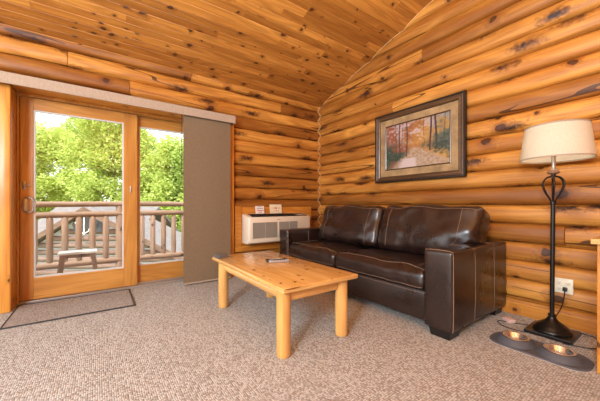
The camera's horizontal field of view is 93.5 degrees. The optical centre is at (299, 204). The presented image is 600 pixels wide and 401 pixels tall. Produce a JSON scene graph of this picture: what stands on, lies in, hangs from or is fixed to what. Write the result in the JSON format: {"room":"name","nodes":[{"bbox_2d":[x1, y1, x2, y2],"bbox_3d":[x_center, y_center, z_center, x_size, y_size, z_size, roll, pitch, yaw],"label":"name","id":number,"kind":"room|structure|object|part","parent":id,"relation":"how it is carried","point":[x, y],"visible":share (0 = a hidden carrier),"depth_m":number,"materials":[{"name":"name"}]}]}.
{"room":"cabin living room","nodes":[
{"label":"cabin living room","id":0,"kind":"room"},
{"bbox_2d":[0,24,321,253],"bbox_3d":[-1.967,-0.480,3.410,5.965,2.960,0.283,0,0,-36],"label":"wall","id":1,"kind":"structure","parent":0,"point":[276,146],"depth_m":4.01,"materials":[{"name":"brown wood"}]},
{"bbox_2d":[0,83,16,313],"bbox_3d":[-2.826,-0.060,2.743,0.078,2.120,0.350,0,0,-36],"label":"trim","id":2,"kind":"structure","parent":1,"relation":"attached to","point":[8,96],"depth_m":2.62,"materials":[{"name":"brown wood"}]},
{"bbox_2d":[0,82,182,118],"bbox_3d":[-1.930,-1.163,3.399,2.298,0.055,0.325,0,0,-36],"label":"trim","id":3,"kind":"structure","parent":1,"relation":"attached to","point":[16,88],"depth_m":3.06,"materials":[{"name":"brown wood"}]},
{"bbox_2d":[16,91,182,304],"bbox_3d":[-2.013,-0.068,3.514,2.140,2.135,0.222,0,0,-36],"label":"door","id":4,"kind":"structure","parent":1,"relation":"in","point":[31,288],"depth_m":3.18,"materials":[{"name":"brown wood"}]},
{"bbox_3d":[-2.769,0.000,2.872,0.107,0.171,0.038,0,0,-1],"label":"handle","id":5,"kind":"part","parent":4,"relation":"part of","materials":[{"name":"grey metal"}]},
{"bbox_3d":[-2.421,-0.063,3.165,1.030,2.074,0.045,0,0,-36],"label":"sliding panel","id":6,"kind":"part","parent":4,"relation":"part of","materials":[{"name":"brown wood"}]},
{"bbox_3d":[-2.438,-1.042,3.153,0.791,0.117,0.043,0,0,-36],"label":"rail","id":7,"kind":"part","parent":4,"relation":"part of","materials":[{"name":"brown wood"}]},
{"bbox_3d":[-2.438,0.864,3.153,0.791,0.220,0.043,0,0,-36],"label":"rail","id":8,"kind":"part","parent":4,"relation":"part of","materials":[{"name":"brown wood"}]},
{"bbox_3d":[-1.615,-0.063,3.833,1.080,2.074,0.045,0,0,-36],"label":"fixed panel","id":9,"kind":"part","parent":4,"relation":"part of","materials":[{"name":"brown wood"}]},
{"bbox_3d":[-1.640,-1.042,3.815,0.944,0.117,0.043,0,0,-36],"label":"rail","id":10,"kind":"part","parent":4,"relation":"part of","materials":[{"name":"brown wood"}]},
{"bbox_3d":[-1.640,0.864,3.815,0.944,0.220,0.043,0,0,-36],"label":"rail","id":11,"kind":"part","parent":4,"relation":"part of","materials":[{"name":"brown wood"}]},
{"bbox_2d":[0,71,235,284],"bbox_3d":[-2.466,-0.108,2.767,3.805,2.184,0.170,0,0,-36],"label":"blind","id":12,"kind":"object","parent":1,"relation":"attached to","point":[206,134],"visible":0.97,"depth_m":3.58,"materials":[{"name":"beige fabric"}]},
{"bbox_3d":[-1.185,-0.086,3.640,0.605,2.128,0.015,0,0,-36],"label":"panel","id":13,"kind":"part","parent":12,"relation":"part of","materials":[{"name":"beige fabric"}]},
{"bbox_2d":[231,125,233,276],"bbox_3d":[-1.034,-0.068,4.036,0.060,2.135,0.330,0,0,-36],"label":"trim","id":14,"kind":"structure","parent":1,"relation":"attached to","point":[232,126],"depth_m":3.90,"materials":[{"name":"brown wood"}]},
{"bbox_2d":[235,206,279,251],"bbox_3d":[-0.357,0.340,4.349,1.363,0.640,0.022,0,0,-36],"label":"trim","id":15,"kind":"structure","parent":1,"relation":"attached to","point":[238,209],"depth_m":3.99,"materials":[{"name":"brown wood"}]},
{"bbox_2d":[234,207,310,249],"bbox_3d":[-0.371,0.340,4.379,1.353,0.620,0.043,0,0,-36],"label":"trim","id":16,"kind":"structure","parent":1,"relation":"attached to","point":[245,210],"depth_m":4.42,"materials":[{"name":"brown wood"}]},
{"bbox_2d":[242,213,309,243],"bbox_3d":[-0.327,0.337,4.241,1.070,0.417,0.233,0,0,-36],"label":"air conditioner","id":17,"kind":"object","parent":1,"relation":"attached to","point":[256,228],"visible":0.85,"depth_m":4.03,"materials":[{"name":"beige plastic"}]},
{"bbox_2d":[253,222,264,238],"bbox_3d":[-0.571,0.355,3.929,0.190,0.220,0.010,0,0,-36],"label":"grille","id":18,"kind":"object","parent":17,"relation":"attached to","point":[258,227],"depth_m":3.93,"materials":[{"name":"beige"}]},
{"bbox_2d":[255,206,263,213],"bbox_3d":[-0.592,0.071,4.152,0.145,0.111,0.019,0,0,-36],"label":"card","id":19,"kind":"object","parent":17,"relation":"on","point":[258,209],"visible":1,"depth_m":4.15,"materials":[{"name":"beige paper"}]},
{"bbox_2d":[266,222,276,237],"bbox_3d":[-0.408,0.355,4.046,0.190,0.220,0.010,0,0,-36],"label":"grille","id":20,"kind":"object","parent":17,"relation":"attached to","point":[271,227],"depth_m":4.04,"materials":[{"name":"beige"}]},
{"bbox_2d":[269,204,281,212],"bbox_3d":[-0.371,0.059,4.313,0.212,0.135,0.022,0,0,-36],"label":"card","id":21,"kind":"object","parent":17,"relation":"on","point":[274,208],"visible":1,"depth_m":4.31,"materials":[{"name":"beige paper"}]},
{"bbox_2d":[247,213,306,216],"bbox_3d":[-0.319,0.152,4.238,0.960,0.045,0.157,0,0,-36],"label":"grille","id":22,"kind":"object","parent":17,"relation":"attached to","point":[268,214],"depth_m":4.22,"materials":[{"name":"black plastic"}]},
{"bbox_2d":[279,221,288,236],"bbox_3d":[-0.233,0.355,4.171,0.170,0.220,0.010,0,0,-36],"label":"grille","id":23,"kind":"object","parent":17,"relation":"attached to","point":[282,224],"depth_m":4.16,"materials":[{"name":"beige"}]},
{"bbox_2d":[290,221,296,228],"bbox_3d":[-0.099,0.355,4.267,0.140,0.220,0.010,0,0,-36],"label":"grille","id":24,"kind":"object","parent":17,"relation":"attached to","point":[293,224],"depth_m":4.26,"materials":[{"name":"beige metal"}]},
{"bbox_2d":[0,0,431,106],"bbox_3d":[-0.439,-2.389,1.272,5.965,1.634,5.880,0,0,-36],"label":"ceiling","id":25,"kind":"structure","parent":0,"point":[303,51],"depth_m":3.21,"materials":[{"name":"brown wood"}]},
{"bbox_2d":[0,276,599,400],"bbox_3d":[-0.474,1.125,1.235,5.865,0.250,5.560,0,0,-36],"label":"floor","id":26,"kind":"structure","parent":0,"point":[176,343],"depth_m":1.86,"materials":[{"name":"carpet"}]},
{"bbox_2d":[0,289,135,329],"bbox_3d":[-2.204,0.993,2.788,0.948,0.013,0.653,0,0,-36],"label":"door mat","id":27,"kind":"object","parent":26,"relation":"on","point":[39,312],"visible":1,"depth_m":2.73,"materials":[{"name":"carpet"}]},
{"bbox_2d":[212,251,357,358],"bbox_3d":[-0.229,0.764,2.528,0.677,0.471,1.380,0,0,-36],"label":"coffee table","id":28,"kind":"object","parent":26,"relation":"on","point":[297,278],"visible":1,"depth_m":2.13,"materials":[{"name":"brown wood"}]},
{"bbox_3d":[-0.752,0.782,2.769,0.096,0.435,0.096,0,0,-36],"label":"leg","id":29,"kind":"part","parent":28,"relation":"part of","materials":[{"name":"brown wood"}]},
{"bbox_3d":[-0.323,0.782,3.075,0.096,0.435,0.096,0,0,-36],"label":"leg","id":30,"kind":"part","parent":28,"relation":"part of","materials":[{"name":"brown wood"}]},
{"bbox_2d":[269,259,288,262],"bbox_3d":[-0.193,0.517,2.609,0.190,0.023,0.056,0,0,-16],"label":"remote control","id":31,"kind":"object","parent":28,"relation":"on","point":[277,260],"visible":1,"depth_m":2.59,"materials":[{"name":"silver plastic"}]},
{"bbox_3d":[-0.110,0.782,1.870,0.096,0.435,0.096,0,0,-36],"label":"leg","id":32,"kind":"part","parent":28,"relation":"part of","materials":[{"name":"brown wood"}]},
{"bbox_3d":[0.319,0.782,2.176,0.096,0.435,0.096,0,0,-36],"label":"leg","id":33,"kind":"part","parent":28,"relation":"part of","materials":[{"name":"brown wood"}]},
{"bbox_3d":[-0.800,0.523,2.839,0.113,0.011,0.113,0,0,-36],"label":"coaster","id":34,"kind":"object","parent":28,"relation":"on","visible":0},
{"bbox_3d":[-0.796,0.511,2.838,0.118,0.011,0.118,0,0,-36],"label":"coaster","id":35,"kind":"object","parent":34,"relation":"on","visible":0},
{"bbox_2d":[214,253,227,255],"bbox_3d":[-0.793,0.500,2.837,0.104,0.011,0.104,0,0,43],"label":"coaster","id":36,"kind":"object","parent":35,"relation":"on","point":[219,254],"visible":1,"depth_m":2.81,"materials":[{"name":"grey stone"}]},
{"bbox_2d":[280,204,505,340],"bbox_3d":[0.819,0.493,3.308,1.026,1.015,2.408,0,0,-36],"label":"sofa","id":37,"kind":"object","parent":26,"relation":"on","point":[437,265],"visible":0.97,"depth_m":2.56,"materials":[{"name":"brown leather"}]},
{"bbox_3d":[0.182,0.637,4.201,1.022,0.604,0.211,0,0,-36],"label":"arm","id":38,"kind":"part","parent":37,"relation":"part of","materials":[{"name":"brown leather"}]},
{"bbox_2d":[289,240,368,266],"bbox_3d":[0.366,0.591,3.647,0.684,0.211,0.912,0,0,-36],"label":"seat cushion","id":39,"kind":"object","parent":37,"relation":"on","point":[324,252],"depth_m":3.43,"materials":[{"name":"brown leather"}]},
{"bbox_2d":[319,204,385,248],"bbox_3d":[0.675,0.259,3.707,0.402,0.547,1.037,0,0,-36],"label":"cushion","id":40,"kind":"object","parent":37,"relation":"on","point":[357,226],"depth_m":3.49,"materials":[{"name":"brown leather"}]},
{"bbox_2d":[336,248,423,289],"bbox_3d":[0.941,0.590,2.843,0.684,0.208,1.052,0,0,-36],"label":"seat cushion","id":41,"kind":"object","parent":37,"relation":"on","point":[404,269],"depth_m":2.64,"materials":[{"name":"brown leather"}]},
{"bbox_2d":[378,204,489,254],"bbox_3d":[1.287,0.264,2.858,0.392,0.545,1.043,0,0,-36],"label":"cushion","id":42,"kind":"object","parent":37,"relation":"on","point":[409,230],"depth_m":2.70,"materials":[{"name":"brown leather"}]},
{"bbox_3d":[1.452,0.636,2.425,1.022,0.605,0.233,0,0,-36],"label":"arm","id":43,"kind":"part","parent":37,"relation":"part of","materials":[{"name":"brown leather"}]},
{"bbox_2d":[489,331,595,372],"bbox_3d":[1.636,0.977,1.946,0.276,0.047,0.554,0,0,-36],"label":"pet feeder","id":44,"kind":"object","parent":26,"relation":"on","point":[533,348],"visible":0.88,"depth_m":1.84,"materials":[{"name":"grey plastic"}]},
{"bbox_2d":[502,331,529,340],"bbox_3d":[1.563,0.967,2.047,0.163,0.040,0.163,0,0,-36],"label":"pet bowl","id":45,"kind":"object","parent":44,"relation":"on","point":[513,335],"visible":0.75,"depth_m":2.08,"materials":[{"name":"silver metal"}]},
{"bbox_2d":[543,343,576,355],"bbox_3d":[1.702,0.967,1.852,0.163,0.040,0.163,0,0,-36],"label":"pet bowl","id":46,"kind":"object","parent":44,"relation":"on","point":[554,348],"visible":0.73,"depth_m":1.88,"materials":[{"name":"silver metal"}]},
{"bbox_2d":[497,119,596,348],"bbox_3d":[1.961,0.181,2.232,0.447,1.638,0.620,0,0,-36],"label":"floor lamp","id":47,"kind":"object","parent":26,"relation":"on","point":[568,140],"visible":1,"depth_m":2.12,"materials":[{"name":"brown metal"}]},
{"bbox_2d":[502,317,515,322],"bbox_3d":[1.789,0.985,2.415,0.060,0.028,0.084,0,0,-3],"label":"switch","id":48,"kind":"object","parent":47,"relation":"attached to","point":[506,319],"depth_m":2.39,"materials":[{"name":"plastic"}]},
{"bbox_3d":[1.954,0.841,2.227,0.376,0.315,0.620,0,0,-36],"label":"cord","id":49,"kind":"part","parent":47,"relation":"part of","materials":[{"name":"black rubber"}]},
{"bbox_3d":[1.960,0.987,2.193,0.280,0.026,0.280,0,0,-36],"label":"plate","id":50,"kind":"part","parent":47,"relation":"part of","materials":[{"name":"brown metal"}]},
{"bbox_3d":[1.971,-0.255,2.193,0.080,0.030,0.080,0,0,-36],"label":"knob","id":51,"kind":"part","parent":47,"relation":"part of","materials":[{"name":"metal"}]},
{"bbox_2d":[551,156,556,169],"bbox_3d":[1.971,-0.345,2.193,0.040,0.150,0.040,0,0,-36],"label":"socket","id":52,"kind":"object","parent":47,"relation":"attached to","point":[553,159],"depth_m":2.18,"materials":[{"name":"grey metal"}]},
{"bbox_3d":[1.991,-0.607,2.193,0.390,0.012,0.390,0,0,-36],"label":"shade trim","id":53,"kind":"part","parent":47,"relation":"part of","materials":[{"name":"fabric"}]},
{"bbox_3d":[1.989,-0.357,2.193,0.447,0.012,0.447,0,0,-36],"label":"shade trim","id":54,"kind":"part","parent":47,"relation":"part of","materials":[{"name":"fabric"}]},
{"bbox_3d":[1.989,-0.482,2.193,0.444,0.260,0.444,0,0,-36],"label":"lamp shade","id":55,"kind":"part","parent":47,"relation":"part of","materials":[{"name":"fabric"}]},
{"bbox_2d":[590,236,599,373],"bbox_3d":[2.287,0.600,1.474,0.685,0.800,0.980,0,0,-36],"label":"table","id":56,"kind":"object","parent":26,"relation":"on","point":[596,240],"visible":1,"depth_m":1.67,"materials":[{"name":"orange wood"}]},
{"bbox_3d":[1.810,0.616,1.669,0.065,0.768,0.065,0,0,-36],"label":"leg","id":57,"kind":"part","parent":56,"relation":"part of","materials":[{"name":"brown wood"}]},
{"bbox_2d":[317,0,599,319],"bbox_3d":[1.889,-1.119,2.923,0.258,4.238,5.560,0,0,-36],"label":"wall","id":58,"kind":"structure","parent":0,"point":[520,64],"depth_m":2.67,"materials":[{"name":"brown wood"}]},
{"bbox_2d":[318,108,320,226],"bbox_3d":[0.333,-0.350,4.897,0.062,2.704,0.027,0,0,12],"label":"trim","id":59,"kind":"structure","parent":58,"relation":"attached to","point":[319,108],"depth_m":4.89,"materials":[{"name":"brown"}]},
{"bbox_2d":[320,0,432,107],"bbox_3d":[1.574,-2.362,3.189,0.060,1.368,4.262,0,0,-36],"label":"trim","id":60,"kind":"structure","parent":58,"relation":"attached to","point":[432,0],"depth_m":3.78,"materials":[{"name":"brown"}]},
{"bbox_2d":[375,90,466,183],"bbox_3d":[1.371,-0.738,3.373,0.046,0.890,1.160,0,0,-36],"label":"framed picture","id":61,"kind":"object","parent":58,"relation":"attached to","point":[427,140],"visible":1,"depth_m":3.29,"materials":[{"name":"black"}]},
{"bbox_2d":[387,112,448,169],"bbox_3d":[1.385,-0.738,3.382,0.014,0.550,0.820,0,0,-36],"label":"print","id":62,"kind":"object","parent":61,"relation":"attached to","point":[422,141],"depth_m":3.33},
{"bbox_2d":[501,300,596,335],"bbox_3d":[1.881,0.944,2.745,0.057,0.112,5.280,0,0,-36],"label":"baseboard","id":63,"kind":"structure","parent":58,"relation":"attached to","point":[578,323],"depth_m":2.35,"materials":[{"name":"brown wood"}]},
{"bbox_2d":[555,277,573,294],"bbox_3d":[2.163,0.662,2.312,0.018,0.121,0.116,0,0,-36],"label":"wall outlet","id":64,"kind":"object","parent":58,"relation":"attached to","point":[560,283],"visible":0.94,"depth_m":2.30,"materials":[{"name":"beige plastic"}]},
{"bbox_3d":[-2.470,1.200,4.317,9.000,0.200,1.777,0,0,-36],"label":"floor","id":65,"kind":"structure","parent":0,"visible":0},
{"bbox_2d":[57,249,97,272],"bbox_3d":[-3.106,0.872,3.951,0.482,0.457,0.240,0,0,-36],"label":"wooden bench","id":66,"kind":"object","parent":65,"relation":"on","point":[63,255],"visible":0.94,"depth_m":3.90,"materials":[{"name":"grey wood"}]},
{"bbox_3d":[-3.211,0.887,3.771,0.102,0.425,0.056,0,0,-36],"label":"leg","id":67,"kind":"part","parent":66,"relation":"part of","materials":[{"name":"brown wood"}]},
{"bbox_3d":[-3.106,0.659,3.951,0.430,0.032,0.240,0,0,-36],"label":"seat","id":68,"kind":"part","parent":66,"relation":"part of","materials":[{"name":"grey wood"}]},
{"bbox_3d":[-2.902,0.887,3.992,0.102,0.425,0.056,0,0,-36],"label":"leg","id":69,"kind":"part","parent":66,"relation":"part of","materials":[{"name":"brown wood"}]},
{"bbox_2d":[36,201,182,270],"bbox_3d":[-2.938,0.519,4.799,8.002,1.162,0.138,0,0,-36],"label":"deck railing","id":70,"kind":"object","parent":65,"relation":"on","point":[106,259],"visible":0.27,"depth_m":4.57,"materials":[{"name":"brown wood"}]},
{"bbox_3d":[-2.930,-0.013,4.789,8.001,0.098,0.100,0,0,-36],"label":"rail","id":71,"kind":"part","parent":70,"relation":"part of","materials":[{"name":"brown wood"}]},
{"bbox_3d":[-2.930,0.145,4.789,8.001,0.102,0.104,0,0,-36],"label":"rail","id":72,"kind":"part","parent":70,"relation":"part of","materials":[{"name":"brown wood"}]},
{"bbox_3d":[-2.930,0.915,4.789,8.002,0.110,0.112,0,0,-36],"label":"rail","id":73,"kind":"part","parent":70,"relation":"part of","materials":[{"name":"brown wood"}]},
{"bbox_3d":[-3.032,0.555,4.741,0.121,1.090,0.124,0,0,-36],"label":"post","id":74,"kind":"part","parent":70,"relation":"part of","materials":[{"name":"brown wood"}]},
{"label":"outside","id":75,"kind":"structure","parent":0,"visible":0},
{"bbox_3d":[-27.879,4.500,39.013,120.000,0.200,84.100,0,0,-36],"label":"ground","id":76,"kind":"structure","parent":75,"visible":0},
{"bbox_2d":[36,119,95,219],"bbox_3d":[-19.863,-0.946,21.780,6.876,11.592,7.034,0,0,-19],"label":"leafy tree","id":77,"kind":"object","parent":76,"relation":"on","point":[45,138],"visible":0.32,"depth_m":21.01,"materials":[{"name":"green plant"}]},
{"bbox_2d":[45,117,109,200],"bbox_3d":[-24.176,-2.773,31.196,7.866,14.359,7.948,0,0,-36],"label":"leafy tree","id":78,"kind":"object","parent":76,"relation":"on","point":[67,124],"visible":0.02,"depth_m":29.71,"materials":[{"name":"green plant"}]},
{"bbox_2d":[46,117,159,200],"bbox_3d":[-14.327,-1.488,21.087,6.937,12.532,7.356,0,0,6],"label":"leafy tree","id":79,"kind":"object","parent":76,"relation":"on","point":[96,152],"visible":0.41,"depth_m":19.95,"materials":[{"name":"green plant"}]},
{"bbox_2d":[36,207,182,275],"bbox_3d":[-8.185,2.234,13.830,7.750,4.332,6.340,0,0,0],"label":"cabin","id":80,"kind":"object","parent":76,"relation":"on","point":[85,220],"visible":0.27,"depth_m":10.97,"materials":[{"name":"brown wood"}]},
{"bbox_2d":[108,131,178,207],"bbox_3d":[-15.743,-1.697,30.229,7.568,12.407,7.265,0,0,-2],"label":"leafy tree","id":81,"kind":"object","parent":76,"relation":"on","point":[152,139],"visible":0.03,"depth_m":28.54,"materials":[{"name":"green plant"}]},
{"bbox_2d":[140,133,182,231],"bbox_3d":[-9.309,-0.345,21.120,6.548,9.995,6.573,0,0,-17],"label":"leafy tree","id":82,"kind":"object","parent":76,"relation":"on","point":[165,181],"visible":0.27,"depth_m":19.31,"materials":[{"name":"green plant"}]}
]}

